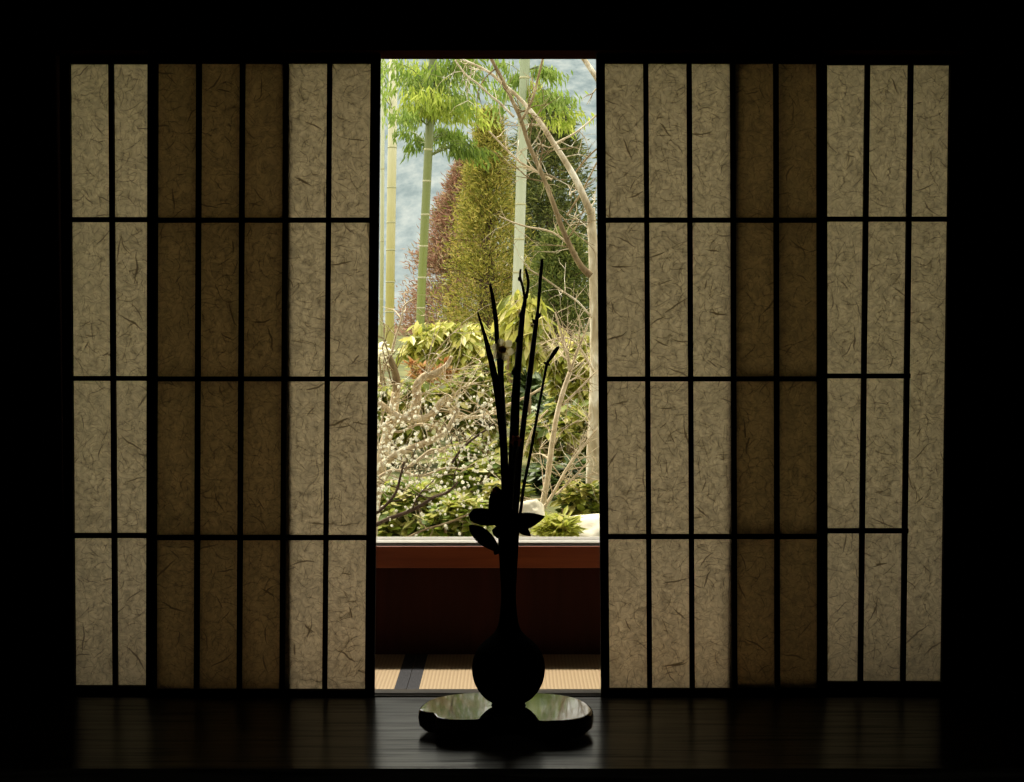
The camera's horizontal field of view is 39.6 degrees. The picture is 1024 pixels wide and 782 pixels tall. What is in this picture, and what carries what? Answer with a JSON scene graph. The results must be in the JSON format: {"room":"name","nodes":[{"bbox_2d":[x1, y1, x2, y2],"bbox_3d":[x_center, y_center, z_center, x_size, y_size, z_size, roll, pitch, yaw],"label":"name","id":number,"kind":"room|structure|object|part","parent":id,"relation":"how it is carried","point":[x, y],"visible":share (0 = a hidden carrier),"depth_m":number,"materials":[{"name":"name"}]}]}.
{"room":"traditional dwelling","nodes":[
{"label":"traditional dwelling","id":0,"kind":"room"},
{"bbox_2d":[375,546,599,655],"bbox_3d":[0.000,0.782,4.829,4.600,0.533,0.140,0,3,0],"label":"wall","id":1,"kind":"structure","parent":0,"point":[419,610],"depth_m":4.80,"materials":[{"name":"red wood"}]},
{"bbox_2d":[0,697,1023,781],"bbox_3d":[0.000,0.995,3.763,4.600,0.200,0.662,0,3,0],"label":"wooden floor","id":2,"kind":"structure","parent":0,"point":[43,739],"depth_m":3.64,"materials":[{"name":"black wood"}]},
{"bbox_2d":[418,693,593,741],"bbox_3d":[-0.016,0.861,3.742,0.458,0.070,0.265,0,3,0],"label":"stand","id":3,"kind":"object","parent":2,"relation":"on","point":[465,716],"visible":0.96,"depth_m":3.67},
{"bbox_2d":[472,529,544,709],"bbox_3d":[-0.009,0.593,3.740,0.192,0.472,0.192,0,3,0],"label":"vase","id":4,"kind":"object","parent":3,"relation":"on","point":[508,668],"visible":0.96,"depth_m":3.69,"materials":[{"name":"black ceramic"}]},
{"bbox_2d":[477,284,513,504],"bbox_3d":[-0.043,0.053,3.714,0.098,0.665,0.030,0,3,0],"label":"branch","id":5,"kind":"object","parent":4,"relation":"in","point":[502,348],"visible":1,"depth_m":3.71,"materials":[{"name":"black plant"}]},
{"bbox_3d":[-0.017,0.138,3.721,0.025,0.495,0.022,0,3,0],"label":"stem","id":6,"kind":"part","parent":5,"relation":"part of","materials":[{"name":"black plant"}]},
{"bbox_2d":[468,486,544,554],"bbox_3d":[-0.014,0.337,3.709,0.199,0.180,0.037,0,3,-4],"label":"sprig","id":7,"kind":"object","parent":4,"relation":"in","point":[498,513],"visible":1,"depth_m":3.70,"materials":[{"name":"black plant"}]},
{"bbox_3d":[-0.019,0.354,3.709,0.017,0.103,0.043,2,3,44],"label":"stem","id":8,"kind":"part","parent":7,"relation":"part of","materials":[{"name":"black plant"}]},
{"bbox_2d":[509,435,521,508],"bbox_3d":[0.007,0.249,3.713,0.042,0.273,0.019,0,3,0],"label":"narcissus","id":9,"kind":"object","parent":4,"relation":"in","point":[515,441],"visible":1,"depth_m":3.71,"materials":[{"name":"black plant"}]},
{"bbox_3d":[0.000,0.258,3.713,0.030,0.256,0.013,1,3,21],"label":"stem","id":10,"kind":"part","parent":9,"relation":"part of","materials":[{"name":"black plant"}]},
{"bbox_2d":[509,268,529,510],"bbox_3d":[0.017,0.033,3.724,0.058,0.707,0.021,0,3,0],"label":"branch","id":11,"kind":"object","parent":4,"relation":"in","point":[516,371],"visible":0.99,"depth_m":3.71,"materials":[{"name":"black plant"}]},
{"bbox_3d":[0.003,0.160,3.725,0.025,0.452,0.012,0,3,0],"label":"stem","id":12,"kind":"part","parent":11,"relation":"part of","materials":[{"name":"black plant"}]},
{"bbox_3d":[0.014,0.072,3.727,0.051,0.626,0.018,0,3,0],"label":"stem","id":13,"kind":"part","parent":11,"relation":"part of","materials":[{"name":"black plant"}]},
{"bbox_2d":[516,259,542,513],"bbox_3d":[0.040,0.020,3.732,0.084,0.731,0.015,0,3,0],"label":"branch","id":14,"kind":"object","parent":4,"relation":"in","point":[537,315],"visible":0.95,"depth_m":3.73,"materials":[{"name":"black plant"}]},
{"bbox_3d":[0.035,0.089,3.736,0.073,0.593,0.015,0,3,0],"label":"stem","id":15,"kind":"part","parent":14,"relation":"part of","materials":[{"name":"black plant"}]},
{"bbox_2d":[519,346,558,513],"bbox_3d":[0.064,0.133,3.716,0.119,0.501,0.012,0,3,0],"label":"stem","id":16,"kind":"object","parent":4,"relation":"in","point":[556,349],"visible":1,"depth_m":3.71,"materials":[{"name":"black plant"}]},
{"bbox_2d":[0,0,1023,697],"bbox_3d":[0.000,-0.269,4.072,4.600,2.700,0.080,0,3,0],"label":"wall","id":17,"kind":"structure","parent":0,"point":[1014,680],"depth_m":4.03,"materials":[{"name":"paint"}]},
{"bbox_2d":[8,9,64,696],"bbox_3d":[-1.358,-0.001,4.108,0.124,2.160,0.112,0,3,0],"label":"trim","id":18,"kind":"structure","parent":17,"relation":"attached to","point":[34,71],"depth_m":4.05,"materials":[{"name":"brown wood"}]},
{"bbox_2d":[64,689,954,696],"bbox_3d":[0.000,0.979,4.142,2.600,0.200,0.095,0,3,0],"label":"trim","id":19,"kind":"structure","parent":17,"relation":"attached to","point":[378,692],"depth_m":4.14,"materials":[{"name":"brown wood"}]},
{"bbox_2d":[60,55,146,694],"bbox_3d":[-0.961,-0.031,4.087,0.668,1.846,0.019,0,3,0],"label":"screen","id":20,"kind":"object","parent":19,"relation":"on","point":[103,98],"visible":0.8,"depth_m":4.09,"materials":[{"name":"beige paper"}]},
{"bbox_3d":[-0.956,-0.942,4.047,0.603,0.022,0.019,0,3,0],"label":"rail","id":21,"kind":"part","parent":20,"relation":"part of","materials":[{"name":"brown wood"}]},
{"bbox_3d":[-0.966,0.873,4.127,0.603,0.037,0.019,0,3,0],"label":"rail","id":22,"kind":"part","parent":20,"relation":"part of","materials":[{"name":"brown wood"}]},
{"bbox_2d":[146,54,380,696],"bbox_3d":[-0.713,-0.030,4.063,0.683,1.846,0.019,0,3,0],"label":"screen","id":23,"kind":"object","parent":19,"relation":"on","point":[263,170],"visible":0.91,"depth_m":4.07,"materials":[{"name":"beige paper"}]},
{"bbox_3d":[-0.725,0.876,4.103,0.603,0.032,0.019,0,3,0],"label":"rail","id":24,"kind":"part","parent":23,"relation":"part of","materials":[{"name":"brown wood"}]},
{"bbox_3d":[-0.700,-0.939,4.023,0.603,0.025,0.019,0,3,0],"label":"rail","id":25,"kind":"part","parent":23,"relation":"part of","materials":[{"name":"brown wood"}]},
{"bbox_2d":[596,54,827,696],"bbox_3d":[0.573,-0.030,4.063,0.671,1.846,0.019,0,3,0],"label":"screen","id":26,"kind":"object","parent":19,"relation":"on","point":[712,168],"visible":0.91,"depth_m":4.07,"materials":[{"name":"beige paper"}]},
{"bbox_3d":[0.562,-0.939,4.023,0.600,0.025,0.019,0,3,0],"label":"rail","id":27,"kind":"part","parent":26,"relation":"part of","materials":[{"name":"brown wood"}]},
{"bbox_3d":[0.581,0.875,4.103,0.600,0.035,0.019,0,3,0],"label":"rail","id":28,"kind":"part","parent":26,"relation":"part of","materials":[{"name":"brown wood"}]},
{"bbox_2d":[827,55,961,694],"bbox_3d":[0.949,-0.031,4.087,0.659,1.846,0.019,0,3,0],"label":"screen","id":29,"kind":"object","parent":19,"relation":"on","point":[894,121],"visible":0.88,"depth_m":4.09,"materials":[{"name":"beige paper"}]},
{"bbox_3d":[0.946,0.867,4.127,0.597,0.049,0.019,0,3,0],"label":"rail","id":30,"kind":"part","parent":29,"relation":"part of","materials":[{"name":"brown wood"}]},
{"bbox_3d":[0.947,-0.941,4.047,0.597,0.025,0.019,0,3,0],"label":"rail","id":31,"kind":"part","parent":29,"relation":"part of","materials":[{"name":"brown wood"}]},
{"bbox_2d":[46,6,977,58],"bbox_3d":[0.000,-1.017,4.039,2.600,0.124,0.130,0,3,0],"label":"trim","id":32,"kind":"structure","parent":17,"relation":"attached to","point":[392,32],"depth_m":3.97,"materials":[{"name":"brown wood"}]},
{"bbox_2d":[953,9,1015,696],"bbox_3d":[1.350,-0.001,4.108,0.140,2.160,0.112,0,3,0],"label":"trim","id":33,"kind":"structure","parent":17,"relation":"attached to","point":[988,73],"depth_m":4.05,"materials":[{"name":"brown wood"}]},
{"bbox_3d":[0.000,1.009,4.530,4.600,0.105,0.678,0,3,0],"label":"floor","id":34,"kind":"structure","parent":0,"visible":0},
{"bbox_2d":[375,654,415,688],"bbox_3d":[-1.301,0.930,4.496,1.957,0.056,0.618,0,3,0],"label":"mat","id":35,"kind":"object","parent":34,"relation":"on","point":[392,671],"visible":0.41,"depth_m":4.58,"materials":[{"name":"beige wicker"}]},
{"bbox_2d":[407,654,600,688],"bbox_3d":[0.979,0.930,4.496,2.601,0.056,0.618,0,3,0],"label":"mat","id":36,"kind":"object","parent":34,"relation":"on","point":[429,671],"visible":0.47,"depth_m":4.55,"materials":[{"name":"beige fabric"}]},
{"label":"outside","id":37,"kind":"structure","parent":0,"visible":0},
{"bbox_2d":[377,325,589,536],"bbox_3d":[0.000,-0.941,37.435,85.000,1.792,65.120,0,3,0],"label":"ground","id":38,"kind":"structure","parent":37,"point":[401,368],"depth_m":8.93,"materials":[{"name":"plant"}]},
{"bbox_2d":[379,59,384,348],"bbox_3d":[-1.679,-3.459,18.366,0.102,6.015,0.055,0,3,0],"label":"bamboo","id":39,"kind":"object","parent":38,"relation":"on","point":[382,168],"visible":0.66,"depth_m":18.40,"materials":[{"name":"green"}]},
{"bbox_2d":[377,341,394,445],"bbox_3d":[-0.830,0.024,9.072,0.211,0.682,0.322,0,3,0],"label":"flowering shrub","id":40,"kind":"object","parent":38,"relation":"on","point":[380,367],"visible":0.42,"depth_m":9.09,"materials":[{"name":"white plant"}]},
{"bbox_3d":[-0.788,0.061,9.036,0.036,0.608,0.184,1,3,28],"label":"stem","id":41,"kind":"part","parent":40,"relation":"part of","materials":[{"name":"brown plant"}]},
{"bbox_2d":[381,59,397,353],"bbox_3d":[-1.609,-3.381,17.814,0.405,5.936,1.037,0,3,-11],"label":"bamboo","id":42,"kind":"object","parent":38,"relation":"on","point":[392,148],"visible":0.49,"depth_m":17.88,"materials":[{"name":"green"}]},
{"bbox_2d":[377,377,451,465],"bbox_3d":[-0.634,0.181,8.413,0.616,0.528,0.526,0,3,0],"label":"shrub","id":43,"kind":"object","parent":38,"relation":"on","point":[425,385],"visible":0.36,"depth_m":8.30,"materials":[{"name":"green plant"}]},
{"bbox_3d":[-0.621,0.203,8.448,0.198,0.473,0.135,0,3,0],"label":"stem","id":44,"kind":"part","parent":43,"relation":"part of","materials":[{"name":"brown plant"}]},
{"bbox_3d":[-0.599,0.204,8.427,0.080,0.467,0.116,0,3,0],"label":"stem","id":45,"kind":"part","parent":43,"relation":"part of","materials":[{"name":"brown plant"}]},
{"bbox_2d":[377,476,456,536],"bbox_3d":[-0.497,0.640,6.929,0.539,0.464,0.504,0,3,0],"label":"shrub","id":46,"kind":"object","parent":38,"relation":"on","point":[404,526],"visible":0.33,"depth_m":6.78,"materials":[{"name":"green plant"}]},
{"bbox_2d":[401,355,459,449],"bbox_3d":[-0.507,0.072,9.002,0.412,0.598,0.384,0,3,0],"label":"shrub","id":47,"kind":"object","parent":38,"relation":"on","point":[418,371],"visible":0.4,"depth_m":8.95,"materials":[{"name":"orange plant"}]},
{"bbox_2d":[378,158,506,336],"bbox_3d":[-1.094,-2.601,27.288,3.257,4.130,3.007,2,3,40],"label":"conifer tree","id":48,"kind":"object","parent":38,"relation":"on","point":[435,259],"visible":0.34,"depth_m":27.06,"materials":[{"name":"red plant"}]},
{"bbox_2d":[381,59,507,323],"bbox_3d":[-0.766,-2.997,15.523,1.540,5.564,1.547,0,3,0],"label":"bamboo","id":49,"kind":"object","parent":38,"relation":"on","point":[429,107],"visible":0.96,"depth_m":15.38,"materials":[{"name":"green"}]},
{"bbox_2d":[396,320,494,432],"bbox_3d":[-0.425,-0.090,9.602,0.746,0.799,0.656,0,3,0],"label":"shrub","id":50,"kind":"object","parent":38,"relation":"on","point":[419,343],"visible":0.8,"depth_m":9.43,"materials":[{"name":"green plant"}]},
{"bbox_2d":[413,491,494,536],"bbox_3d":[-0.253,0.601,6.521,0.416,0.296,0.322,0,3,0],"label":"shrub","id":51,"kind":"object","parent":38,"relation":"on","point":[430,519],"visible":0.64,"depth_m":6.46,"materials":[{"name":"green plant"}]},
{"bbox_2d":[376,285,545,536],"bbox_3d":[-0.406,0.204,6.077,1.046,1.354,1.326,0,3,5],"label":"tree","id":52,"kind":"object","parent":38,"relation":"on","point":[385,456],"visible":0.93,"depth_m":6.21,"materials":[{"name":"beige plant"}]},
{"bbox_2d":[423,433,500,499],"bbox_3d":[-0.212,0.526,7.432,0.504,0.608,0.583,-1,3,-25],"label":"shrub","id":53,"kind":"object","parent":38,"relation":"on","point":[483,471],"visible":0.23,"depth_m":7.36,"materials":[{"name":"green plant"}]},
{"bbox_3d":[-0.175,0.422,7.397,0.164,0.294,0.075,0,3,0],"label":"stem","id":54,"kind":"part","parent":53,"relation":"part of","materials":[{"name":"plant"}]},
{"bbox_2d":[432,354,522,460],"bbox_3d":[-0.191,0.111,8.415,0.565,0.663,0.502,0,3,0],"label":"shrub","id":55,"kind":"object","parent":38,"relation":"on","point":[487,376],"visible":0.38,"depth_m":8.33,"materials":[{"name":"green plant"}]},
{"bbox_3d":[-0.319,0.225,8.408,0.158,0.430,0.067,-2,3,-41],"label":"stem","id":56,"kind":"part","parent":55,"relation":"part of","materials":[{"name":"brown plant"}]},
{"bbox_3d":[-0.119,0.170,8.412,0.105,0.532,0.060,0,3,0],"label":"stem","id":57,"kind":"part","parent":55,"relation":"part of","materials":[{"name":"plant"}]},
{"bbox_2d":[427,102,543,340],"bbox_3d":[-0.283,-2.407,20.958,2.134,3.686,2.016,0,3,9],"label":"conifer tree","id":58,"kind":"object","parent":38,"relation":"on","point":[487,186],"visible":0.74,"depth_m":20.72,"materials":[{"name":"green plant"}]},
{"bbox_2d":[484,431,508,455],"bbox_3d":[-0.075,0.512,8.932,0.492,0.531,0.501,0,3,0],"label":"evergreen shrub","id":59,"kind":"object","parent":38,"relation":"on","point":[497,446],"visible":0.05,"depth_m":8.85,"materials":[{"name":"green plant"}]},
{"bbox_2d":[468,359,547,410],"bbox_3d":[-0.107,0.275,11.413,0.950,1.064,1.048,-2,3,-32],"label":"evergreen shrub","id":60,"kind":"object","parent":38,"relation":"on","point":[536,384],"visible":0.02,"depth_m":11.35,"materials":[{"name":"green plant"}]},
{"bbox_2d":[475,476,547,512],"bbox_3d":[0.003,0.565,6.936,0.360,0.296,0.312,1,3,30],"label":"shrub","id":61,"kind":"object","parent":38,"relation":"on","point":[529,492],"visible":0.14,"depth_m":6.90,"materials":[{"name":"green plant"}]},
{"bbox_2d":[435,59,598,484],"bbox_3d":[0.038,-0.526,7.086,1.194,2.790,0.688,0,3,5],"label":"bare tree","id":62,"kind":"object","parent":38,"relation":"on","point":[591,273],"visible":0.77,"depth_m":7.08,"materials":[{"name":"brown plant"}]},
{"bbox_2d":[488,289,571,424],"bbox_3d":[0.120,-0.131,8.900,0.505,1.025,0.512,-1,3,-16],"label":"shrub","id":63,"kind":"object","parent":38,"relation":"on","point":[509,321],"visible":0.64,"depth_m":8.77,"materials":[{"name":"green plant"}]},
{"bbox_3d":[0.044,-0.067,8.832,0.162,0.901,0.139,0,3,0],"label":"stem","id":64,"kind":"part","parent":63,"relation":"part of","materials":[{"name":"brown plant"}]},
{"bbox_3d":[0.109,-0.053,8.845,0.028,0.866,0.082,0,3,0],"label":"stem","id":65,"kind":"part","parent":63,"relation":"part of","materials":[{"name":"plant"}]},
{"bbox_2d":[519,499,544,536],"bbox_3d":[0.073,0.576,6.330,0.174,0.183,0.138,0,3,0],"label":"rock","id":66,"kind":"object","parent":38,"relation":"on","point":[535,506],"visible":0.27,"depth_m":6.29,"materials":[{"name":"white stone"}]},
{"bbox_2d":[483,59,595,295],"bbox_3d":[0.316,-2.843,14.438,1.222,5.406,0.861,0,3,0],"label":"bamboo","id":67,"kind":"object","parent":38,"relation":"on","point":[519,80],"visible":0.73,"depth_m":14.39,"materials":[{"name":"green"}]},
{"bbox_2d":[489,282,598,512],"bbox_3d":[0.269,0.071,6.724,0.819,1.180,0.530,1,3,15],"label":"sapling","id":68,"kind":"object","parent":38,"relation":"on","point":[546,482],"visible":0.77,"depth_m":6.70,"materials":[{"name":"beige plant"}]},
{"bbox_2d":[495,86,596,330],"bbox_3d":[1.059,-3.943,32.706,4.016,6.227,4.120,-1,3,-15],"label":"conifer tree","id":69,"kind":"object","parent":38,"relation":"on","point":[540,207],"visible":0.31,"depth_m":32.37,"materials":[{"name":"green plant"}]},
{"bbox_2d":[508,396,588,463],"bbox_3d":[0.310,0.275,8.026,0.656,0.496,0.497,-1,3,-23],"label":"shrub","id":70,"kind":"object","parent":38,"relation":"on","point":[572,429],"visible":0.41,"depth_m":7.91,"materials":[{"name":"green plant"}]},
{"bbox_3d":[0.226,0.337,7.932,0.200,0.311,0.075,0,3,0],"label":"stem","id":71,"kind":"part","parent":70,"relation":"part of","materials":[{"name":"brown plant"}]},
{"bbox_3d":[0.271,0.291,7.965,0.069,0.398,0.159,-1,3,-23],"label":"stem","id":72,"kind":"part","parent":70,"relation":"part of","materials":[{"name":"brown plant"}]},
{"bbox_2d":[521,453,585,498],"bbox_3d":[0.284,0.557,7.538,0.588,0.459,0.512,-1,3,-15],"label":"shrub","id":73,"kind":"object","parent":38,"relation":"on","point":[535,477],"visible":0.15,"depth_m":7.46,"materials":[{"name":"green plant"}]},
{"bbox_2d":[520,396,588,418],"bbox_3d":[0.490,0.417,10.496,0.938,1.146,1.021,0,3,0],"label":"evergreen shrub","id":74,"kind":"object","parent":38,"relation":"on","point":[534,406],"visible":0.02,"depth_m":10.56,"materials":[{"name":"green plant"}]},
{"bbox_2d":[523,222,589,344],"bbox_3d":[0.593,-1.207,16.949,1.310,1.624,1.236,0,3,8],"label":"conifer tree","id":75,"kind":"object","parent":38,"relation":"on","point":[553,271],"visible":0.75,"depth_m":16.76,"materials":[{"name":"green plant"}]},
{"bbox_2d":[529,506,586,536],"bbox_3d":[0.183,0.710,5.881,0.253,0.453,0.250,-1,3,-19],"label":"shrub","id":76,"kind":"object","parent":38,"relation":"on","point":[554,524],"visible":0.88,"depth_m":5.85,"materials":[{"name":"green plant"}]},
{"bbox_2d":[536,334,589,431],"bbox_3d":[0.401,-0.025,9.413,0.581,0.708,0.512,0,3,0],"label":"shrub","id":77,"kind":"object","parent":38,"relation":"on","point":[572,386],"visible":0.45,"depth_m":9.31,"materials":[{"name":"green plant"}]},
{"bbox_2d":[549,479,598,516],"bbox_3d":[0.357,0.555,6.785,0.342,0.287,0.292,1,3,26],"label":"shrub","id":78,"kind":"object","parent":38,"relation":"on","point":[576,500],"visible":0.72,"depth_m":6.72,"materials":[{"name":"green plant"}]},
{"bbox_2d":[570,514,599,536],"bbox_3d":[0.325,0.646,6.274,0.331,0.197,0.297,-1,3,-23],"label":"rock","id":79,"kind":"object","parent":38,"relation":"on","point":[589,521],"visible":0.12,"depth_m":6.18,"materials":[{"name":"white stone"}]},
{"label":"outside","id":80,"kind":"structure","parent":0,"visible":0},
{"bbox_2d":[378,59,596,324],"bbox_3d":[0.000,-50.137,167.016,280.000,85.604,190.000,0,3,0],"label":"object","id":81,"kind":"structure","parent":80,"point":[409,174],"depth_m":113.28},
{"bbox_3d":[0.000,-1.800,4.735,4.600,0.700,0.100,0,3,0],"label":"wall","id":82,"kind":"structure","parent":0,"visible":0},
{"bbox_2d":[376,537,599,545],"bbox_3d":[0.000,-0.467,4.776,4.600,1.967,0.136,0,3,0],"label":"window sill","id":83,"kind":"structure","parent":82,"relation":"in","point":[380,541],"depth_m":4.79,"materials":[{"name":"silver metal"}]}
]}

